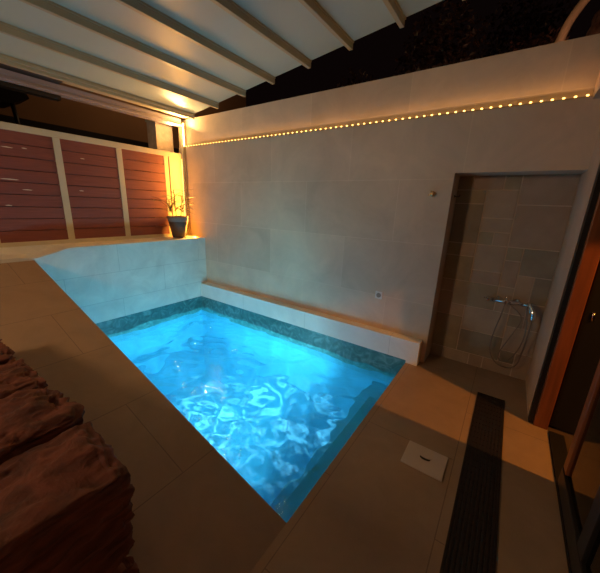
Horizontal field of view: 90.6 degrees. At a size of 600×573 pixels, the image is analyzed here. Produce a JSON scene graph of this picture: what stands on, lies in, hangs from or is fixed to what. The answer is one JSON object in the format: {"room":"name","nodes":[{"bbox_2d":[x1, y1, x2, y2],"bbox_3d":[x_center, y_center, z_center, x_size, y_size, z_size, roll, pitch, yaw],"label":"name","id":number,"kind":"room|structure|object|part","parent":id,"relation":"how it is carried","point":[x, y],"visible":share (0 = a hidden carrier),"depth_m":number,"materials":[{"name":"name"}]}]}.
{"room":"covered pool patio","nodes":[
{"label":"covered pool patio","id":0,"kind":"room"},
{"bbox_2d":[0,235,206,323],"bbox_3d":[-3.268,0.141,2.961,0.470,0.960,5.280,13,18,33],"label":"wall","id":1,"kind":"structure","parent":0,"point":[112,279],"depth_m":3.88,"materials":[{"name":"tile"}]},
{"bbox_2d":[0,121,184,247],"bbox_3d":[-3.243,-1.024,3.004,0.060,1.275,4.630,13,18,33],"label":"fence","id":2,"kind":"object","parent":1,"relation":"on","point":[105,212],"visible":0.95,"depth_m":3.67,"materials":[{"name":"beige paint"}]},
{"bbox_3d":[-3.032,-1.085,3.296,0.026,1.159,0.620,13,18,33],"label":"board panel","id":3,"kind":"part","parent":2,"relation":"part of","materials":[{"name":"red wood"}]},
{"bbox_3d":[-2.842,-1.155,3.569,0.048,1.170,0.070,13,18,33],"label":"post","id":4,"kind":"part","parent":2,"relation":"part of","materials":[{"name":"beige paint"}]},
{"bbox_3d":[-3.266,-0.433,3.165,0.060,0.050,4.630,13,18,33],"label":"rail","id":5,"kind":"part","parent":2,"relation":"part of","materials":[{"name":"beige paint"}]},
{"bbox_3d":[-3.220,-1.605,2.845,0.060,0.070,4.630,13,18,33],"label":"rail","id":6,"kind":"part","parent":2,"relation":"part of","materials":[{"name":"beige paint"}]},
{"bbox_3d":[-2.640,-1.217,3.836,0.026,1.159,0.620,13,18,33],"label":"board panel","id":7,"kind":"part","parent":2,"relation":"part of","materials":[{"name":"red wood"}]},
{"bbox_3d":[-2.450,-1.286,4.109,0.048,1.170,0.070,13,18,33],"label":"post","id":8,"kind":"part","parent":2,"relation":"part of","materials":[{"name":"beige paint"}]},
{"bbox_3d":[-2.251,-1.348,4.372,0.026,1.159,0.610,13,18,33],"label":"board panel","id":9,"kind":"part","parent":2,"relation":"part of","materials":[{"name":"red wood"}]},
{"bbox_3d":[-2.064,-1.416,4.641,0.048,1.170,0.070,13,18,33],"label":"post","id":10,"kind":"part","parent":2,"relation":"part of","materials":[{"name":"beige paint"}]},
{"bbox_3d":[-1.973,-1.444,4.755,0.060,1.170,0.213,13,18,33],"label":"post","id":11,"kind":"part","parent":2,"relation":"part of","materials":[{"name":"beige paint"}]},
{"bbox_2d":[153,189,196,237],"bbox_3d":[-1.871,-1.110,4.535,0.456,0.727,0.646,13,18,33],"label":"potted plant","id":12,"kind":"object","parent":1,"relation":"on","point":[178,224],"visible":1,"depth_m":4.54,"materials":[{"name":"ceramic"}]},
{"bbox_3d":[-1.903,-0.902,4.656,0.284,0.258,0.284,13,18,33],"label":"pot","id":13,"kind":"part","parent":12,"relation":"part of","materials":[{"name":"ceramic"}]},
{"bbox_2d":[0,260,285,572],"bbox_3d":[-2.327,0.792,1.076,3.370,0.950,3.120,13,18,33],"label":"floor","id":14,"kind":"structure","parent":0,"point":[194,512],"depth_m":1.70,"materials":[{"name":"tile"}]},
{"bbox_2d":[0,339,15,364],"bbox_3d":[-2.026,0.507,1.446,0.606,0.278,0.925,13,18,33],"label":"rock","id":15,"kind":"object","parent":14,"relation":"on","point":[6,354],"visible":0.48,"depth_m":1.65,"materials":[{"name":"brown stone"}]},
{"bbox_2d":[0,358,47,398],"bbox_3d":[-1.627,0.651,1.198,0.471,0.379,0.938,13,18,33],"label":"rock","id":16,"kind":"object","parent":14,"relation":"on","point":[17,375],"visible":0.34,"depth_m":1.40,"materials":[{"name":"brown stone"}]},
{"bbox_2d":[0,388,84,464],"bbox_3d":[-1.301,0.783,0.970,0.443,0.522,1.009,13,18,33],"label":"rock","id":17,"kind":"object","parent":14,"relation":"on","point":[31,418],"visible":0.38,"depth_m":1.15,"materials":[{"name":"brown stone"}]},
{"bbox_2d":[112,556,139,572],"bbox_3d":[-0.982,1.138,0.816,0.393,0.250,0.951,13,18,33],"label":"rock","id":18,"kind":"object","parent":14,"relation":"on","point":[128,565],"visible":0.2,"depth_m":1.07,"materials":[{"name":"brown stone"}]},
{"bbox_2d":[0,421,134,572],"bbox_3d":[-0.974,0.835,0.742,0.436,0.429,0.982,13,18,33],"label":"rock","id":19,"kind":"object","parent":18,"relation":"on","point":[66,505],"visible":1,"depth_m":0.91,"materials":[{"name":"brown stone"}]},
{"bbox_2d":[0,0,463,118],"bbox_3d":[-1.248,-1.888,0.999,4.560,0.671,5.280,13,18,33],"label":"pergola roof","id":20,"kind":"structure","parent":0,"point":[189,56],"depth_m":2.69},
{"bbox_2d":[0,55,193,126],"bbox_3d":[-3.240,-1.965,2.413,0.410,0.180,5.260,13,18,33],"label":"gutter","id":21,"kind":"object","parent":20,"relation":"attached to","point":[11,78],"visible":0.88,"depth_m":3.34,"materials":[{"name":"grey metal"}]},
{"bbox_3d":[-2.876,-2.035,2.138,0.540,0.099,5.270,13,18,33],"label":"roof panel","id":22,"kind":"part","parent":20,"relation":"part of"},
{"bbox_3d":[-2.441,-2.004,1.830,0.520,0.097,5.270,13,18,33],"label":"roof panel","id":23,"kind":"part","parent":20,"relation":"part of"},
{"bbox_3d":[-2.030,-1.974,1.539,0.480,0.091,5.270,13,18,33],"label":"roof panel","id":24,"kind":"part","parent":20,"relation":"part of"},
{"bbox_3d":[-1.625,-1.946,1.252,0.505,0.095,5.270,13,18,33],"label":"roof panel","id":25,"kind":"part","parent":20,"relation":"part of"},
{"bbox_3d":[-1.217,-1.916,0.963,0.490,0.093,5.270,13,18,33],"label":"roof panel","id":26,"kind":"part","parent":20,"relation":"part of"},
{"bbox_3d":[-0.812,-1.888,0.676,0.495,0.093,5.270,13,18,33],"label":"roof panel","id":27,"kind":"part","parent":20,"relation":"part of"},
{"bbox_3d":[-0.408,-1.859,0.390,0.490,0.093,5.270,13,18,33],"label":"roof panel","id":28,"kind":"part","parent":20,"relation":"part of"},
{"bbox_2d":[179,33,599,362],"bbox_3d":[0.446,-0.748,3.499,5.780,2.775,0.200,13,18,33],"label":"wall","id":29,"kind":"structure","parent":0,"point":[323,221],"depth_m":3.11,"materials":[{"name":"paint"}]},
{"bbox_2d":[178,123,188,234],"bbox_3d":[-1.877,-1.691,4.799,0.060,1.710,0.042,13,18,33],"label":"post","id":30,"kind":"object","parent":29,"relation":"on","point":[179,128],"visible":0.57,"depth_m":4.72,"materials":[{"name":"beige paint"}]},
{"bbox_2d":[168,122,190,234],"bbox_3d":[-1.910,-1.665,4.679,0.083,1.700,0.275,13,18,33],"label":"light strip","id":31,"kind":"object","parent":30,"relation":"attached to","point":[182,125],"visible":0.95,"depth_m":4.72,"materials":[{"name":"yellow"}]},
{"bbox_2d":[375,291,382,298],"bbox_3d":[0.866,0.095,3.265,0.080,0.084,0.013,13,18,33],"label":"wall socket","id":32,"kind":"object","parent":29,"relation":"attached to","point":[378,294],"visible":1,"depth_m":3.26,"materials":[{"name":"white plastic"}]},
{"bbox_2d":[186,94,591,146],"bbox_3d":[0.133,-1.762,3.364,4.688,0.017,0.038,13,18,33],"label":"light strip","id":33,"kind":"object","parent":29,"relation":"attached to","point":[587,95],"visible":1,"depth_m":2.67,"materials":[{"name":"yellow plastic"}]},
{"bbox_2d":[428,190,435,196],"bbox_3d":[1.225,-0.857,2.748,0.064,0.061,0.052,13,18,33],"label":"tap","id":34,"kind":"object","parent":29,"relation":"attached to","point":[432,193],"visible":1,"depth_m":2.73,"materials":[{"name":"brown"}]},
{"bbox_2d":[250,353,573,572],"bbox_3d":[1.491,1.682,0.097,4.260,0.080,5.620,13,18,33],"label":"floor","id":35,"kind":"structure","parent":0,"point":[370,511],"depth_m":1.69,"materials":[{"name":"tile"}]},
{"bbox_2d":[96,296,405,374],"bbox_3d":[-0.870,1.048,3.331,3.610,2.400,2.280,13,18,33],"label":"pool tile border","id":36,"kind":"object","parent":35,"relation":"in","point":[381,361],"visible":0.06,"depth_m":3.97,"materials":[{"name":"tile"}]},
{"bbox_2d":[107,308,395,522],"bbox_3d":[-0.863,0.855,3.277,3.370,0.076,2.037,13,18,33],"label":"pool water","id":37,"kind":"object","parent":36,"relation":"in","point":[279,409],"visible":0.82,"depth_m":2.83,"materials":[{"name":"blue liquid"}]},
{"bbox_2d":[201,282,422,365],"bbox_3d":[-0.184,0.372,4.026,3.482,0.250,0.122,13,18,33],"label":"ledge","id":38,"kind":"object","parent":35,"relation":"on","point":[408,348],"visible":1,"depth_m":3.63,"materials":[{"name":"tile"}]},
{"bbox_2d":[400,440,447,481],"bbox_3d":[0.802,1.111,1.911,0.245,0.012,0.217,13,18,33],"label":"skimmer cover","id":39,"kind":"object","parent":35,"relation":"on","point":[421,458],"visible":1,"depth_m":1.90,"materials":[{"name":"plastic"}]},
{"bbox_2d":[439,392,504,572],"bbox_3d":[0.508,1.353,0.995,0.204,0.006,4.040,13,18,33],"label":"floor drain","id":40,"kind":"object","parent":35,"relation":"on","point":[471,541],"visible":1,"depth_m":1.66,"materials":[{"name":"brown metal"}]},
{"bbox_2d":[428,173,581,354],"bbox_3d":[1.847,-0.130,2.872,1.020,1.980,0.180,13,18,33],"label":"door frame","id":41,"kind":"structure","parent":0,"point":[546,173],"depth_m":2.92,"materials":[{"name":"metal"}]},
{"bbox_2d":[430,174,580,379],"bbox_3d":[1.886,-0.085,2.902,0.877,1.880,0.106,13,18,33],"label":"wall","id":42,"kind":"structure","parent":0,"point":[507,232],"depth_m":2.81,"materials":[{"name":"beige tile"}]},
{"bbox_2d":[484,296,535,367],"bbox_3d":[1.933,0.432,2.831,0.416,0.708,0.153,13,18,33],"label":"shower mixer","id":43,"kind":"object","parent":42,"relation":"attached to","point":[532,313],"visible":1,"depth_m":2.76,"materials":[{"name":"silver metal"}]},
{"bbox_2d":[525,128,599,414],"bbox_3d":[2.146,-0.148,2.298,0.188,2.340,0.740,13,18,33],"label":"wall","id":44,"kind":"structure","parent":0,"point":[585,186],"depth_m":2.29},
{"label":"outside","id":45,"kind":"structure","parent":0,"visible":0},
{"bbox_3d":[-0.227,0.760,5.388,22.000,0.020,20.000,13,18,33],"label":"ground","id":46,"kind":"structure","parent":45,"visible":0},
{"bbox_2d":[0,87,28,145],"bbox_3d":[-5.857,-3.064,5.266,0.650,0.993,1.600,13,18,33],"label":"canopy","id":47,"kind":"object","parent":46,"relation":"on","point":[8,98],"visible":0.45,"depth_m":5.48,"materials":[{"name":"black fabric"}]},
{"bbox_3d":[-5.338,-3.028,5.641,0.070,0.765,0.126,13,18,33],"label":"post","id":48,"kind":"part","parent":47,"relation":"part of","materials":[{"name":"black metal"}]},
{"bbox_2d":[0,83,245,231],"bbox_3d":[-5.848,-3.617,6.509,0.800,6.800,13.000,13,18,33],"label":"house","id":49,"kind":"structure","parent":46,"relation":"on","point":[65,115],"depth_m":7.28,"materials":[{"name":"beige paint"}]},
{"bbox_2d":[145,119,173,217],"bbox_3d":[-2.235,-1.260,4.973,0.280,2.740,0.310,13,18,33],"label":"column","id":50,"kind":"structure","parent":46,"relation":"on","point":[160,136],"depth_m":4.58,"materials":[{"name":"beige paint"}]},
{"bbox_2d":[337,67,377,86],"bbox_3d":[0.874,-1.541,5.535,1.160,4.430,0.946,13,18,33],"label":"tree","id":51,"kind":"object","parent":46,"relation":"on","point":[350,68],"visible":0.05,"depth_m":4.93,"materials":[{"name":"green plant"}]},
{"bbox_2d":[393,0,489,75],"bbox_3d":[1.818,-1.403,4.505,1.169,4.778,0.941,13,18,33],"label":"tree","id":52,"kind":"object","parent":46,"relation":"on","point":[426,55],"visible":0.52,"depth_m":3.87,"materials":[{"name":"green plant"}]},
{"bbox_2d":[476,0,575,56],"bbox_3d":[3.375,-1.925,5.144,1.223,5.567,1.074,13,18,33],"label":"tree","id":53,"kind":"object","parent":46,"relation":"on","point":[562,15],"visible":0.5,"depth_m":4.49,"materials":[{"name":"green plant"}]},
{"bbox_2d":[509,25,568,51],"bbox_3d":[2.757,-0.948,4.066,0.598,4.199,0.453,13,18,33],"label":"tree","id":54,"kind":"object","parent":46,"relation":"on","point":[552,37],"visible":0.07,"depth_m":3.45,"materials":[{"name":"green plant"}]},
{"bbox_2d":[555,0,589,42],"bbox_3d":[2.579,-0.759,3.170,0.573,4.292,0.072,13,18,33],"label":"trunk","id":55,"kind":"object","parent":46,"relation":"on","point":[579,7],"visible":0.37,"depth_m":2.76,"materials":[{"name":"brown plant"}]},
{"bbox_2d":[586,10,599,35],"bbox_3d":[3.173,-0.966,3.444,0.538,4.599,0.324,13,18,33],"label":"trunk","id":56,"kind":"object","parent":46,"relation":"on","point":[594,29],"visible":0.08,"depth_m":3.02,"materials":[{"name":"brown plant"}]},
{"bbox_3d":[0.007,0.487,-0.831,0.100,2.600,2.900,13,18,33],"label":"wall","id":57,"kind":"structure","parent":0,"visible":0},
{"bbox_2d":[528,164,599,572],"bbox_3d":[1.395,0.210,0.876,0.646,2.340,2.518,13,18,33],"label":"door","id":58,"kind":"structure","parent":57,"relation":"in","point":[566,397],"depth_m":1.95,"materials":[{"name":"brown wood"}]},
{"bbox_3d":[1.168,1.252,1.206,0.049,0.109,1.375,13,18,33],"label":"rail","id":59,"kind":"part","parent":58,"relation":"part of","materials":[{"name":"black metal"}]},
{"bbox_3d":[1.436,0.103,1.228,0.008,2.115,0.435,13,18,33],"label":"pane","id":60,"kind":"part","parent":58,"relation":"part of","materials":[{"name":"clear glass"}]},
{"bbox_3d":[1.057,0.230,0.706,0.008,2.115,0.690,13,18,33],"label":"pane","id":61,"kind":"part","parent":58,"relation":"part of","materials":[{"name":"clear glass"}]},
{"bbox_2d":[592,69,599,98],"bbox_3d":[1.353,-1.129,0.827,0.308,0.255,2.910,13,18,33],"label":"beam","id":62,"kind":"structure","parent":57,"relation":"attached to","point":[596,94],"depth_m":2.01,"materials":[{"name":"brown wood"}]}
]}

